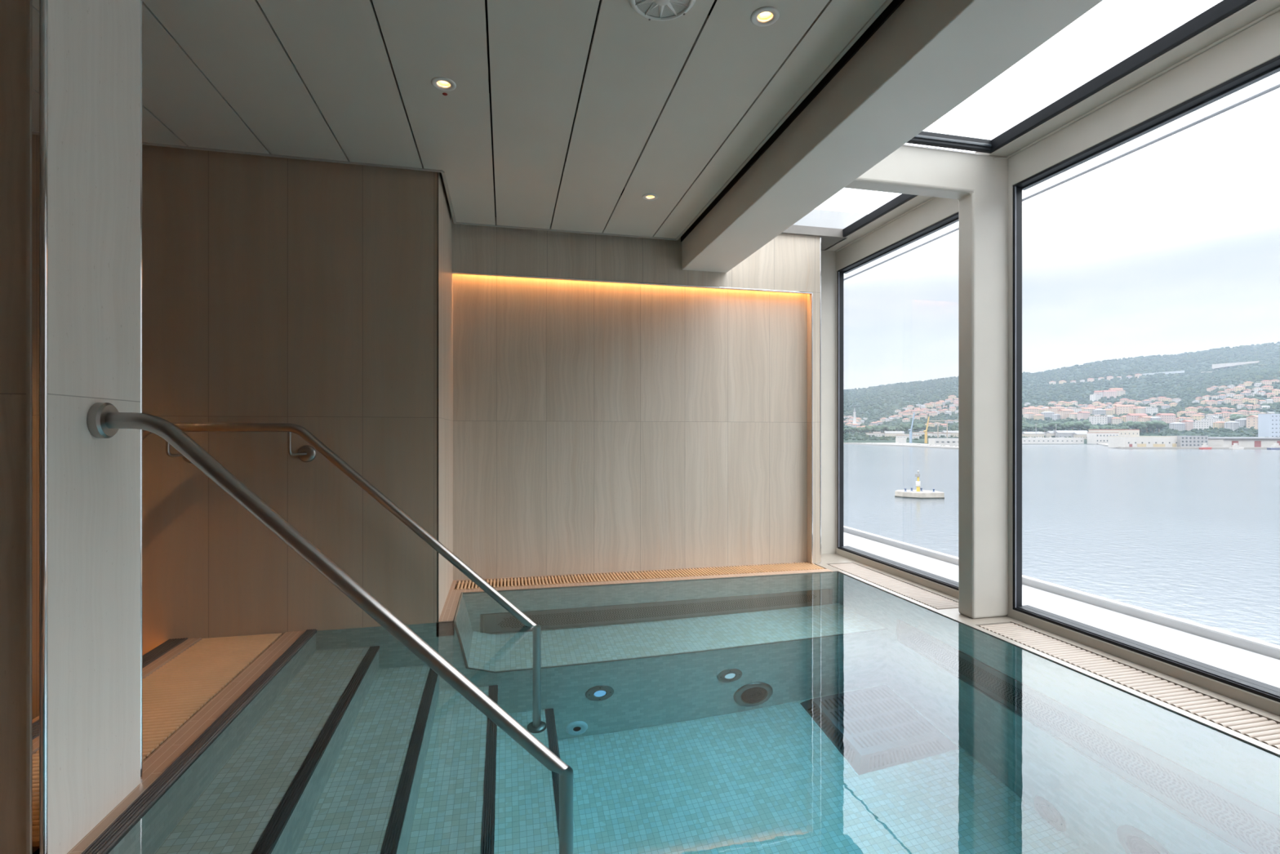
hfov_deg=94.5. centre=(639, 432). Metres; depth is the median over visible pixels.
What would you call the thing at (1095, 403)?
house
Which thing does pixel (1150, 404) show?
house
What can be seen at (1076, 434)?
shed
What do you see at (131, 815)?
strip
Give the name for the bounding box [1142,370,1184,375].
gallery
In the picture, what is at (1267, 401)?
house
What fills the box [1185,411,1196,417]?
house
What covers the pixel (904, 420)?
house
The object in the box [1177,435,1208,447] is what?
building
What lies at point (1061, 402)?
house
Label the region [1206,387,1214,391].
house
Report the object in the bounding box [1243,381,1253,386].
house
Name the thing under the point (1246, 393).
house
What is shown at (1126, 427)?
broadleaf tree
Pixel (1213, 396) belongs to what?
house
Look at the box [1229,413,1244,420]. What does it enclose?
broadleaf tree
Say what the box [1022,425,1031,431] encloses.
broadleaf tree
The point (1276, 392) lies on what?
house
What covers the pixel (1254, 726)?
drain grating
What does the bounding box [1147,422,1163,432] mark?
broadleaf tree
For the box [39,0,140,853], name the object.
wall column
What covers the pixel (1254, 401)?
house
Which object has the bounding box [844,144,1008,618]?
column
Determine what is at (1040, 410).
apartment block
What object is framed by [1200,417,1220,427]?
apartment block
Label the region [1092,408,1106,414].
apartment block
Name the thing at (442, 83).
recessed light
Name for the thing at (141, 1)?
trim
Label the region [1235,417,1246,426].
apartment block
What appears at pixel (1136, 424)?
broadleaf tree
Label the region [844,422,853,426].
house
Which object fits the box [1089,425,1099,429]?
broadleaf tree
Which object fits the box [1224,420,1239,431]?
apartment block
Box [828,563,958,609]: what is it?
drain grating
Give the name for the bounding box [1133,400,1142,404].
house
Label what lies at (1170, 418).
apartment block
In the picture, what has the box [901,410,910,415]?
house
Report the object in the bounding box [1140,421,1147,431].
broadleaf tree
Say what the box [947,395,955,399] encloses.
house
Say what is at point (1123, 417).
apartment block
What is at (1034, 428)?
broadleaf tree
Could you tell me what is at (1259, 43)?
window surround
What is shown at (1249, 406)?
house
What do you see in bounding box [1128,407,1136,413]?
apartment block
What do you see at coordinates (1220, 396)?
house
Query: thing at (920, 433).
shed
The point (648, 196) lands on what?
recessed light
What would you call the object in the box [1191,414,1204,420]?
house
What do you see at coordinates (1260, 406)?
house
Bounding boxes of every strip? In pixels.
[31,637,187,739]
[81,628,316,853]
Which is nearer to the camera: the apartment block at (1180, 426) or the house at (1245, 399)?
the apartment block at (1180, 426)
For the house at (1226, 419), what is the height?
12.941 m
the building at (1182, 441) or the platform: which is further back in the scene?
the building at (1182, 441)
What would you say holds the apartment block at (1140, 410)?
on the hill
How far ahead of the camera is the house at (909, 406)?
1353.44 m
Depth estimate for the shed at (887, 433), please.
925.68 m
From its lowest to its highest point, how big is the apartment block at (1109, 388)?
21.045 m
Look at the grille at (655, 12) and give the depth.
1.71 m
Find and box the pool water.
[105,571,1279,853]
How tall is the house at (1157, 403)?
14.036 m
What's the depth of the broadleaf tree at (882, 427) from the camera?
969.63 m
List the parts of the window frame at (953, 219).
frame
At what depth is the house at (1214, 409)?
1079.32 m
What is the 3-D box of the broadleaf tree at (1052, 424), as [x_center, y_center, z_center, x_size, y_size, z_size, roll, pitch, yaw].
[674.761,-6.624,961.588,16.877,21.840,18.937,0,0,28]
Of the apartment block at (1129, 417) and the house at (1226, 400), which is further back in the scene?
the house at (1226, 400)
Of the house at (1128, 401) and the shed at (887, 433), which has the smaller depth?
the shed at (887, 433)
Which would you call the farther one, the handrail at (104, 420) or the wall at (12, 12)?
the handrail at (104, 420)
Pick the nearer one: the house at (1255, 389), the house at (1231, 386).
the house at (1255, 389)
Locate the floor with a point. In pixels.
(180, 688)
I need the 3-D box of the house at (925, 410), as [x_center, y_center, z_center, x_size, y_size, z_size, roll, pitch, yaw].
[633.173,-47.113,1317.999,15.226,13.943,8.701,0,0,5]
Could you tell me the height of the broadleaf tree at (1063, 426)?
16.461 m
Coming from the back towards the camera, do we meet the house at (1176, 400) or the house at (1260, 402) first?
the house at (1176, 400)
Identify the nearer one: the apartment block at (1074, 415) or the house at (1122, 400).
the apartment block at (1074, 415)
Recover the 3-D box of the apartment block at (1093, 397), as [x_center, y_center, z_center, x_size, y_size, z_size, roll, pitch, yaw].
[1027.139,-78.090,1333.999,21.614,19.212,11.608,0,0,-23]
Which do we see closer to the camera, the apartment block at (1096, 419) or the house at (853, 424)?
the apartment block at (1096, 419)
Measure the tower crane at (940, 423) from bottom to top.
27.396 m
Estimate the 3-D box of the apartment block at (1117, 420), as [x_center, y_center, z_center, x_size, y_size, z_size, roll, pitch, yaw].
[841.496,-19.652,1045.999,15.581,15.460,10.387,0,0,15]
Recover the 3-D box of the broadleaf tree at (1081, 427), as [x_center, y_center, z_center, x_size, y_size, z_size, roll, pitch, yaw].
[712.713,-7.045,961.578,14.222,18.404,15.958,0,0,16]
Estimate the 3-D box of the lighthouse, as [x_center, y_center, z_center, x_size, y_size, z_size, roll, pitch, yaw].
[431.811,-31.190,1190.000,10.019,37.263,10.020,0,0,-13]
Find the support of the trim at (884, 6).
attached to the wall at (304, 293)
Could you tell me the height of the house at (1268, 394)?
12.343 m
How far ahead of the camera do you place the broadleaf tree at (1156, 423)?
932.71 m
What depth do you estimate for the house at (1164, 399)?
1230.22 m
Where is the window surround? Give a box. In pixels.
[823,0,1279,715]
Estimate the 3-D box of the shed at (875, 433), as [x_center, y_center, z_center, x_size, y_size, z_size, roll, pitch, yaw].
[377.247,4.162,938.000,34.796,11.264,12.671,0,0,-6]
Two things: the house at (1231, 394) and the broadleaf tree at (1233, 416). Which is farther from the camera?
the house at (1231, 394)
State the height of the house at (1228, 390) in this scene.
13.114 m
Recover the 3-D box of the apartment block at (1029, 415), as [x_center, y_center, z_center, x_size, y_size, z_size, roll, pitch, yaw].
[785.965,-31.913,1193.999,19.105,18.957,12.737,0,0,-16]
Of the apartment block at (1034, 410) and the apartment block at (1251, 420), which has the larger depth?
the apartment block at (1034, 410)
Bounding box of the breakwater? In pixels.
[843,442,958,448]
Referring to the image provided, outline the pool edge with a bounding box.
[31,553,1279,853]
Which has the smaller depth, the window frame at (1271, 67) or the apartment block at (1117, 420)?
the window frame at (1271, 67)
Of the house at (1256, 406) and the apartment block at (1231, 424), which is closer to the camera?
the apartment block at (1231, 424)
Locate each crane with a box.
[908,412,915,443]
[923,416,929,443]
[928,419,957,437]
[936,422,942,437]
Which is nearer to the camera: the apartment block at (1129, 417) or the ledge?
the ledge
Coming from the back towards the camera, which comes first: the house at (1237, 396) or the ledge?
the house at (1237, 396)
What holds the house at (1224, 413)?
on the hill
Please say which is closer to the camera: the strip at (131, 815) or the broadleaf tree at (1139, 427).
the strip at (131, 815)
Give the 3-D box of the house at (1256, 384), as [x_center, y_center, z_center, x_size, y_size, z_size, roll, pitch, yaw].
[1243.577,-95.026,1189.999,9.465,10.374,7.572,0,0,18]
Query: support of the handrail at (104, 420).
attached to the wall column at (94, 46)
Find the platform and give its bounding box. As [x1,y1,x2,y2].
[894,470,944,498]
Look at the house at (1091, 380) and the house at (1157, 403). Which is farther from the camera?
the house at (1091, 380)
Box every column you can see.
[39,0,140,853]
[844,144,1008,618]
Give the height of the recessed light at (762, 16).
0.041 m
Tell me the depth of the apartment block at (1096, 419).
1045.35 m
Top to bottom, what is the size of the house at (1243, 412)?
12.986 m
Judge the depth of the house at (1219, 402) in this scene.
1122.73 m
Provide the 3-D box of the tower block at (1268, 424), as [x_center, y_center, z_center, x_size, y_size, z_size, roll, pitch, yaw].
[952.699,-6.400,888.939,28.366,43.600,18.120,0,0,0]
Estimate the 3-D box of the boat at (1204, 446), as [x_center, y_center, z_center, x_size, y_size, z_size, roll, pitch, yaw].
[548.731,13.250,574.000,9.000,6.500,4.000,0,0,0]
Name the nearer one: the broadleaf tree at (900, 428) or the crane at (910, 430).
the crane at (910, 430)
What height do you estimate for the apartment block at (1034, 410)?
23.138 m
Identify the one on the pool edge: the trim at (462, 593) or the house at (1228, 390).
the trim at (462, 593)
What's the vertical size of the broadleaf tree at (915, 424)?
18.621 m
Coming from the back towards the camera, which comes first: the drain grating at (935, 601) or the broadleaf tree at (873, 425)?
the broadleaf tree at (873, 425)
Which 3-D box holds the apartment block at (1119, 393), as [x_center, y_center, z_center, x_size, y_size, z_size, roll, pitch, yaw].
[1092.716,-88.831,1345.999,17.716,17.578,11.810,0,0,-16]
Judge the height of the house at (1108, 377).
13.793 m
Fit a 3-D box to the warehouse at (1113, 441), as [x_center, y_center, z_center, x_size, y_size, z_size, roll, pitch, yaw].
[516.519,9.500,606.925,54.890,11.800,22.150,0,0,0]
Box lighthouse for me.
[852,408,856,423]
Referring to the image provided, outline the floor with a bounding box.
[31,632,282,853]
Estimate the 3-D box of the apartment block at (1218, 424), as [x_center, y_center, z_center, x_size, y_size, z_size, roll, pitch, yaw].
[944.339,-10.707,961.999,15.713,15.591,10.475,0,0,4]
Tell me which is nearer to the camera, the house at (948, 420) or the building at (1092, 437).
the building at (1092, 437)
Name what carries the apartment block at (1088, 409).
on the hill
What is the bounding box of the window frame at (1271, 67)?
[1013,55,1279,702]
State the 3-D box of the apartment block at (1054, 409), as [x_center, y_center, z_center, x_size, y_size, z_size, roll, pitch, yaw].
[858.473,-42.272,1217.999,26.037,22.112,12.017,0,0,3]
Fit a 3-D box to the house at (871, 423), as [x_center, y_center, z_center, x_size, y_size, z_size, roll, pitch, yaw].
[474.066,-15.142,1197.999,13.278,13.511,10.512,0,0,2]
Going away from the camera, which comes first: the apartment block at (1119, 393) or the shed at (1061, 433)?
the shed at (1061, 433)
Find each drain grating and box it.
[454,562,824,589]
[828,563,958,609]
[978,622,1279,749]
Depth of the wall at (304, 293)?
2.65 m
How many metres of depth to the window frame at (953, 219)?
4.36 m
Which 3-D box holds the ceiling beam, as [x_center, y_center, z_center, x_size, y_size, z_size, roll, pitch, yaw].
[1.163,-1.228,0.613,0.310,0.345,6.680,0,0,-13]
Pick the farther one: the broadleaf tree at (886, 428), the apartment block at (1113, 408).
the apartment block at (1113, 408)
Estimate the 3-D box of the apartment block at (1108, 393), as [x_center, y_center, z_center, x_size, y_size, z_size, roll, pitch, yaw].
[1061.741,-85.648,1337.999,23.931,20.323,11.045,0,0,17]
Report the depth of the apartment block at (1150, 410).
1140.55 m
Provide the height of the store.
8.600 m
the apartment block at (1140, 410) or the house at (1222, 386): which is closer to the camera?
the apartment block at (1140, 410)
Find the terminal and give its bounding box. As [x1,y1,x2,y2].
[1022,437,1084,444]
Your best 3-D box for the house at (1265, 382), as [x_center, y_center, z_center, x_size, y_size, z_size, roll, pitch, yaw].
[1260.403,-98.446,1189.999,16.071,14.717,9.184,0,0,-7]
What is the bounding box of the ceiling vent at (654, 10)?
[628,0,695,21]
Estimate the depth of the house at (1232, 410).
1067.27 m
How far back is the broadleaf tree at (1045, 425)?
966.79 m
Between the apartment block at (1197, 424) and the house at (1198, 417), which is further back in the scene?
the house at (1198, 417)
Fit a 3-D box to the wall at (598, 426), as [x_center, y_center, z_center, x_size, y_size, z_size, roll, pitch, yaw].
[0.024,-0.200,3.944,2.418,2.400,0.320,0,0,-13]
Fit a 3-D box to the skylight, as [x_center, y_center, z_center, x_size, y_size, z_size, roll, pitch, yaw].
[-0.558,-1.460,0.335,5.860,0.120,7.300,0,0,-13]
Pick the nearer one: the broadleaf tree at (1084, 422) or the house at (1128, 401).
the broadleaf tree at (1084, 422)
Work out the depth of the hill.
1405.30 m
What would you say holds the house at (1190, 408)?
on the hill
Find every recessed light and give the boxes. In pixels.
[431,76,456,91]
[642,193,657,199]
[750,5,779,26]
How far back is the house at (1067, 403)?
1301.60 m
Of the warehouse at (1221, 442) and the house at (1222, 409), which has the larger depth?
the house at (1222, 409)
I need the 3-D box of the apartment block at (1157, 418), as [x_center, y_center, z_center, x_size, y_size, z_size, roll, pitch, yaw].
[887.181,-18.153,1017.999,19.871,19.717,13.248,0,0,0]
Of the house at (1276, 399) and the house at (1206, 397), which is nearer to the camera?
the house at (1276, 399)
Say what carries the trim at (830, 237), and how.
attached to the wall at (598, 426)
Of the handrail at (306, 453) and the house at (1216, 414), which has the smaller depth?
the handrail at (306, 453)
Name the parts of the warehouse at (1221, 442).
door, door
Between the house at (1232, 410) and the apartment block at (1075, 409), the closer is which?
the house at (1232, 410)
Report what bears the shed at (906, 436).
on the hill
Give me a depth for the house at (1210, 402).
1119.04 m
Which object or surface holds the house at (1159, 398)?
on the hill
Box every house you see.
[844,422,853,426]
[851,423,859,426]
[870,422,877,425]
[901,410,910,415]
[902,417,910,422]
[906,404,913,409]
[911,409,917,414]
[919,413,927,418]
[920,408,928,413]
[924,422,933,426]
[926,404,933,408]
[928,411,937,416]
[944,411,951,415]
[945,419,953,422]
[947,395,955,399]
[949,407,955,411]
[1057,400,1066,404]
[1063,401,1072,406]
[1070,400,1077,405]
[1087,377,1093,382]
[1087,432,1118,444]
[1092,401,1101,406]
[1106,375,1113,380]
[1120,398,1128,403]
[1127,400,1135,404]
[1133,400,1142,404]
[1134,373,1142,377]
[1142,399,1151,404]
[1148,403,1155,407]
[1153,401,1163,405]
[1156,396,1166,401]
[1161,404,1170,408]
[1163,398,1172,401]
[1168,402,1178,406]
[1172,398,1181,402]
[1177,411,1186,416]
[1183,417,1193,420]
[1185,406,1197,412]
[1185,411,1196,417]
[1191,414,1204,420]
[1200,400,1208,404]
[1202,395,1210,399]
[1205,413,1214,417]
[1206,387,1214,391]
[1206,400,1217,405]
[1210,395,1218,399]
[1210,407,1220,412]
[1213,412,1222,417]
[1217,394,1227,399]
[1217,400,1224,404]
[1218,385,1227,389]
[1219,407,1229,412]
[1220,411,1231,417]
[1222,398,1234,403]
[1224,388,1235,393]
[1224,416,1235,422]
[1226,384,1235,388]
[1226,392,1235,397]
[1226,408,1235,413]
[1231,399,1242,404]
[1232,386,1244,391]
[1233,394,1244,399]
[1236,404,1245,408]
[1237,409,1248,415]
[1240,391,1249,396]
[1240,397,1250,403]
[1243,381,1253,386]
[1243,388,1251,392]
[1244,404,1253,408]
[1248,398,1258,404]
[1248,410,1259,414]
[1252,387,1262,392]
[1253,382,1262,386]
[1253,404,1260,408]
[1257,391,1265,395]
[1257,400,1265,404]
[1259,405,1270,408]
[1261,380,1271,385]
[1261,385,1273,390]
[1264,392,1275,397]
[1265,399,1272,403]
[1270,396,1279,402]
[1271,389,1279,395]
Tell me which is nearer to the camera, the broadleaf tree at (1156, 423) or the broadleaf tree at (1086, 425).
the broadleaf tree at (1156, 423)
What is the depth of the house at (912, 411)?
1302.87 m
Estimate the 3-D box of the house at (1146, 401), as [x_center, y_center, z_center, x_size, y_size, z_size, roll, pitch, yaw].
[1060.671,-62.712,1237.999,12.992,13.219,10.285,0,0,10]
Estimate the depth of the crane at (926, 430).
799.15 m
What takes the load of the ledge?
attached to the wall
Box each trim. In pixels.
[26,0,31,853]
[31,0,893,240]
[40,0,47,853]
[140,0,142,782]
[437,173,438,622]
[452,271,813,563]
[453,571,831,621]
[781,224,845,250]
[820,236,821,563]
[835,6,1279,252]
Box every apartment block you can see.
[1022,407,1039,414]
[1022,412,1035,419]
[1033,413,1044,420]
[1038,408,1045,413]
[1040,411,1054,417]
[1048,406,1065,413]
[1052,413,1060,420]
[1057,408,1074,419]
[1066,407,1081,413]
[1069,412,1077,419]
[1077,411,1090,420]
[1084,407,1097,414]
[1088,414,1106,424]
[1089,393,1101,401]
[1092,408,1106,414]
[1093,390,1102,394]
[1102,390,1116,398]
[1103,408,1113,415]
[1104,414,1115,423]
[1108,387,1123,391]
[1109,407,1115,413]
[1111,417,1122,424]
[1115,404,1133,414]
[1116,390,1125,396]
[1120,415,1125,422]
[1125,413,1147,422]
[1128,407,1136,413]
[1135,406,1145,413]
[1137,416,1151,422]
[1144,406,1158,414]
[1150,416,1161,421]
[1155,413,1175,423]
[1168,422,1185,431]
[1180,420,1193,431]
[1193,420,1208,430]
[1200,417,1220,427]
[1213,421,1224,428]
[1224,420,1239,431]
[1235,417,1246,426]
[1246,414,1257,429]
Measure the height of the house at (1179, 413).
13.145 m
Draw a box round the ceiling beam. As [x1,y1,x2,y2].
[681,0,1102,272]
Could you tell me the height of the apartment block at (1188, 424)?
19.047 m
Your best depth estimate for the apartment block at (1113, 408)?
1177.04 m
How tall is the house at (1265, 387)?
14.069 m
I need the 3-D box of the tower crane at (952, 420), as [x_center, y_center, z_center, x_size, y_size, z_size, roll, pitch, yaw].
[405.352,-1.325,790.000,37.237,31.450,9.196,0,0,-13]
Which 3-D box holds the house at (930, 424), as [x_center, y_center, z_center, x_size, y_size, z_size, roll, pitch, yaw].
[525.870,-11.629,1074.000,13.756,12.980,9.335,0,0,-8]
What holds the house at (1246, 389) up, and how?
on the hill
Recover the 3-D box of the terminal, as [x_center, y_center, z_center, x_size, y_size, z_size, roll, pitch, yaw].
[563.868,11.150,820.940,91.236,8.500,18.120,0,0,0]
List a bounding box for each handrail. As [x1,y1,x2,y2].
[86,402,568,771]
[142,422,536,626]
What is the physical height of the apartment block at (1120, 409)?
23.885 m
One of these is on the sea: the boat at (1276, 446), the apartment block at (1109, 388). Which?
the boat at (1276, 446)
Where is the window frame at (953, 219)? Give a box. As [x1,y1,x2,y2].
[837,212,958,590]
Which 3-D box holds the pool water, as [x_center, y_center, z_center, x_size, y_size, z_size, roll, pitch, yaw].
[0.194,1.585,1.967,2.988,1.370,3.190,0,0,-13]
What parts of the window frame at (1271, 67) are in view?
frame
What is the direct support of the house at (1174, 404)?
on the hill
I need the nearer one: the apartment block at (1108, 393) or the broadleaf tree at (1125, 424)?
the broadleaf tree at (1125, 424)
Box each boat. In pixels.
[1199,443,1211,448]
[1228,443,1244,448]
[1266,443,1279,449]
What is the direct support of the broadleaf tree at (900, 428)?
on the hill
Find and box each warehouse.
[928,437,958,445]
[1107,435,1177,447]
[1208,436,1279,447]
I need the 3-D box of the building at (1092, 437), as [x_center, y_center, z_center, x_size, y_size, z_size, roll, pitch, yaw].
[632.161,7.500,807.940,30.945,15.800,16.120,0,0,0]
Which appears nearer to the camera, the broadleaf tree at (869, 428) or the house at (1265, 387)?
the broadleaf tree at (869, 428)
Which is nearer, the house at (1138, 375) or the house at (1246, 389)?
the house at (1246, 389)
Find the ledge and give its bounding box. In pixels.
[843,525,1279,688]
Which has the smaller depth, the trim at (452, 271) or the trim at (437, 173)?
the trim at (437, 173)
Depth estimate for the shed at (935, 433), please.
916.68 m
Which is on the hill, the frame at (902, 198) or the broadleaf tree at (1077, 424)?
the broadleaf tree at (1077, 424)
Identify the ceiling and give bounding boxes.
[31,0,904,241]
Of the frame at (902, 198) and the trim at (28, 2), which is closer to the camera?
the trim at (28, 2)
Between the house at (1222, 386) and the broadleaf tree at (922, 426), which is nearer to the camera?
the broadleaf tree at (922, 426)
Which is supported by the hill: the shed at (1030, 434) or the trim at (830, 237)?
the shed at (1030, 434)
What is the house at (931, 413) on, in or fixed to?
on the hill
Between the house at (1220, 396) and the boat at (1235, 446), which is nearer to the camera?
the boat at (1235, 446)
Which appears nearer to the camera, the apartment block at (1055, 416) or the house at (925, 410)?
the apartment block at (1055, 416)
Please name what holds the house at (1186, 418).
on the hill
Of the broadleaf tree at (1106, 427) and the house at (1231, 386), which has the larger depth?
the house at (1231, 386)
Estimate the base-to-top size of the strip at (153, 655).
0.028 m
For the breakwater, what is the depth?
712.87 m
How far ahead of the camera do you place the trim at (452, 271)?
3.99 m
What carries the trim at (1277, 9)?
attached to the wall at (828, 273)
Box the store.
[895,437,906,443]
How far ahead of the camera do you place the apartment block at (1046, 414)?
1184.54 m
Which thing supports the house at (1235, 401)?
on the hill
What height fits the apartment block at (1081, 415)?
19.096 m
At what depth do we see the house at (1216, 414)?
1043.18 m
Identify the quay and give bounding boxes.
[1097,443,1266,448]
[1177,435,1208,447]
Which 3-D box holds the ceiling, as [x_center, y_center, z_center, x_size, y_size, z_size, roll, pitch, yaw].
[-1.092,-1.272,0.100,4.314,0.085,6.680,0,0,-13]
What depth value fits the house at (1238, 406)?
1083.55 m
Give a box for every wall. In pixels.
[0,0,26,853]
[31,134,453,719]
[452,218,820,580]
[821,250,837,554]
[1212,360,1259,368]
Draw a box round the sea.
[843,444,1279,645]
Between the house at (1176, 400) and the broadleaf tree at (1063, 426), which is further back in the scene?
the house at (1176, 400)
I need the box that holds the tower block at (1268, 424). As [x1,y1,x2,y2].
[1257,413,1279,436]
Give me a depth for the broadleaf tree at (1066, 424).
958.80 m
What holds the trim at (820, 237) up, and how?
attached to the wall at (598, 426)
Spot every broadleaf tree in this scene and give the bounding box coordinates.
[849,426,857,431]
[857,426,864,432]
[864,425,873,432]
[871,424,878,431]
[877,425,885,431]
[882,425,890,431]
[897,426,905,431]
[898,422,909,430]
[906,422,916,431]
[913,426,921,431]
[915,423,924,429]
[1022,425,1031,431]
[1030,425,1041,431]
[1037,422,1051,431]
[1048,422,1061,430]
[1061,423,1066,430]
[1063,421,1075,430]
[1066,421,1082,430]
[1075,422,1084,430]
[1080,420,1089,430]
[1084,422,1093,431]
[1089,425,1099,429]
[1102,425,1111,429]
[1120,426,1129,429]
[1121,421,1133,427]
[1128,421,1142,427]
[1131,426,1142,429]
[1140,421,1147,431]
[1143,421,1155,432]
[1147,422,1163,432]
[1151,420,1168,432]
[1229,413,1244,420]
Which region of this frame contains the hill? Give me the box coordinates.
[843,342,1279,444]
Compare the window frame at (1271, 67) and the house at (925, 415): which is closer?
the window frame at (1271, 67)
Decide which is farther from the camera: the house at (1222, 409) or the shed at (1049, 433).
the house at (1222, 409)
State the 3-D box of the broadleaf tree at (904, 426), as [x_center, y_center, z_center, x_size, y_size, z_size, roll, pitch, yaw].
[446.589,-6.110,997.691,16.961,19.597,16.854,0,0,26]
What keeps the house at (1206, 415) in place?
on the hill
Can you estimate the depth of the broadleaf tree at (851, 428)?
997.97 m
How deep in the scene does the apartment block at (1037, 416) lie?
1177.33 m
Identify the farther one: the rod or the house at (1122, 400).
the house at (1122, 400)
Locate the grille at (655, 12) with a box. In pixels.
[635,0,689,17]
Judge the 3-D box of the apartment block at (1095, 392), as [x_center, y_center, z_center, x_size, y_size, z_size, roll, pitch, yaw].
[1050.747,-86.261,1349.999,22.574,19.171,10.419,0,0,24]
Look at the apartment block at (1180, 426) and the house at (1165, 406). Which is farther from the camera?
the house at (1165, 406)
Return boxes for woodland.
[843,341,1279,440]
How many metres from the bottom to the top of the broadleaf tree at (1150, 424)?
21.225 m
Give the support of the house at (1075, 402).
on the hill
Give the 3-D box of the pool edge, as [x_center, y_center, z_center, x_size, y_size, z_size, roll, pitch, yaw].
[-0.497,1.148,0.379,5.600,0.504,6.960,0,0,-13]
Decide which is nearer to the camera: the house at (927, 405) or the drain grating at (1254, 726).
the drain grating at (1254, 726)
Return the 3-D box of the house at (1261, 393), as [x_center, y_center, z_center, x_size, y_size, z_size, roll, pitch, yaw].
[1195.560,-74.290,1137.999,11.034,12.093,8.827,0,0,-18]
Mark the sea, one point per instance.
(1191, 535)
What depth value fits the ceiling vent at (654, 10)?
1.70 m
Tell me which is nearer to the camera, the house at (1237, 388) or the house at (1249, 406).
the house at (1249, 406)
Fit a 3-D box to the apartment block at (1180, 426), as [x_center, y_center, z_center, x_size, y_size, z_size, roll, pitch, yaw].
[873.615,-8.777,961.999,17.005,16.873,11.337,0,0,2]
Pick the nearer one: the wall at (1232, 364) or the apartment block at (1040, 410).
the apartment block at (1040, 410)
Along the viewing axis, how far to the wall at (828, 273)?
4.37 m
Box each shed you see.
[865,431,884,436]
[884,431,904,436]
[896,434,919,438]
[911,431,933,435]
[927,431,951,436]
[941,431,958,436]
[1022,431,1044,437]
[1044,431,1054,437]
[1053,430,1087,437]
[1073,431,1088,439]
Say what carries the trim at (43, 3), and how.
attached to the wall at (12, 12)
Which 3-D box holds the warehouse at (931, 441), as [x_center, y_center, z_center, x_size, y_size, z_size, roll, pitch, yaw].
[364.892,10.900,707.440,32.234,9.000,15.120,0,0,0]
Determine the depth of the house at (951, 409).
1315.01 m
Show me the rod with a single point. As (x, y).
(1276, 86)
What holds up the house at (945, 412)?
on the hill
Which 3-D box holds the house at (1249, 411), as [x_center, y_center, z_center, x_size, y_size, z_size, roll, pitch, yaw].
[1072.657,-32.356,1033.999,13.687,12.533,7.821,0,0,23]
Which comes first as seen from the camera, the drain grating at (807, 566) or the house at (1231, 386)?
the drain grating at (807, 566)
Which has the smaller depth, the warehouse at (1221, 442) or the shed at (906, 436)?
the warehouse at (1221, 442)
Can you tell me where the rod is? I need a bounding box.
[843,83,1279,281]
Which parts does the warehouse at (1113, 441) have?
door, door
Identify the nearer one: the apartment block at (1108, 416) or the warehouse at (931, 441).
the warehouse at (931, 441)
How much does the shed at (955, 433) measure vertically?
12.562 m
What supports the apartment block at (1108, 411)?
on the hill
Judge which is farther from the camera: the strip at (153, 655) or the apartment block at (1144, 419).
the apartment block at (1144, 419)
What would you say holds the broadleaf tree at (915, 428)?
on the hill
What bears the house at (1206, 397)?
on the hill
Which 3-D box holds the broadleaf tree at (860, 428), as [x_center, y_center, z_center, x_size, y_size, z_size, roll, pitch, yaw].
[368.421,-2.815,982.203,12.384,13.145,8.886,0,0,6]
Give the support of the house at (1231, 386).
on the hill
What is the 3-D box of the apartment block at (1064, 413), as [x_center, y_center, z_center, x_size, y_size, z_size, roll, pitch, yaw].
[833.426,-34.023,1157.999,28.069,23.837,12.955,0,0,-14]

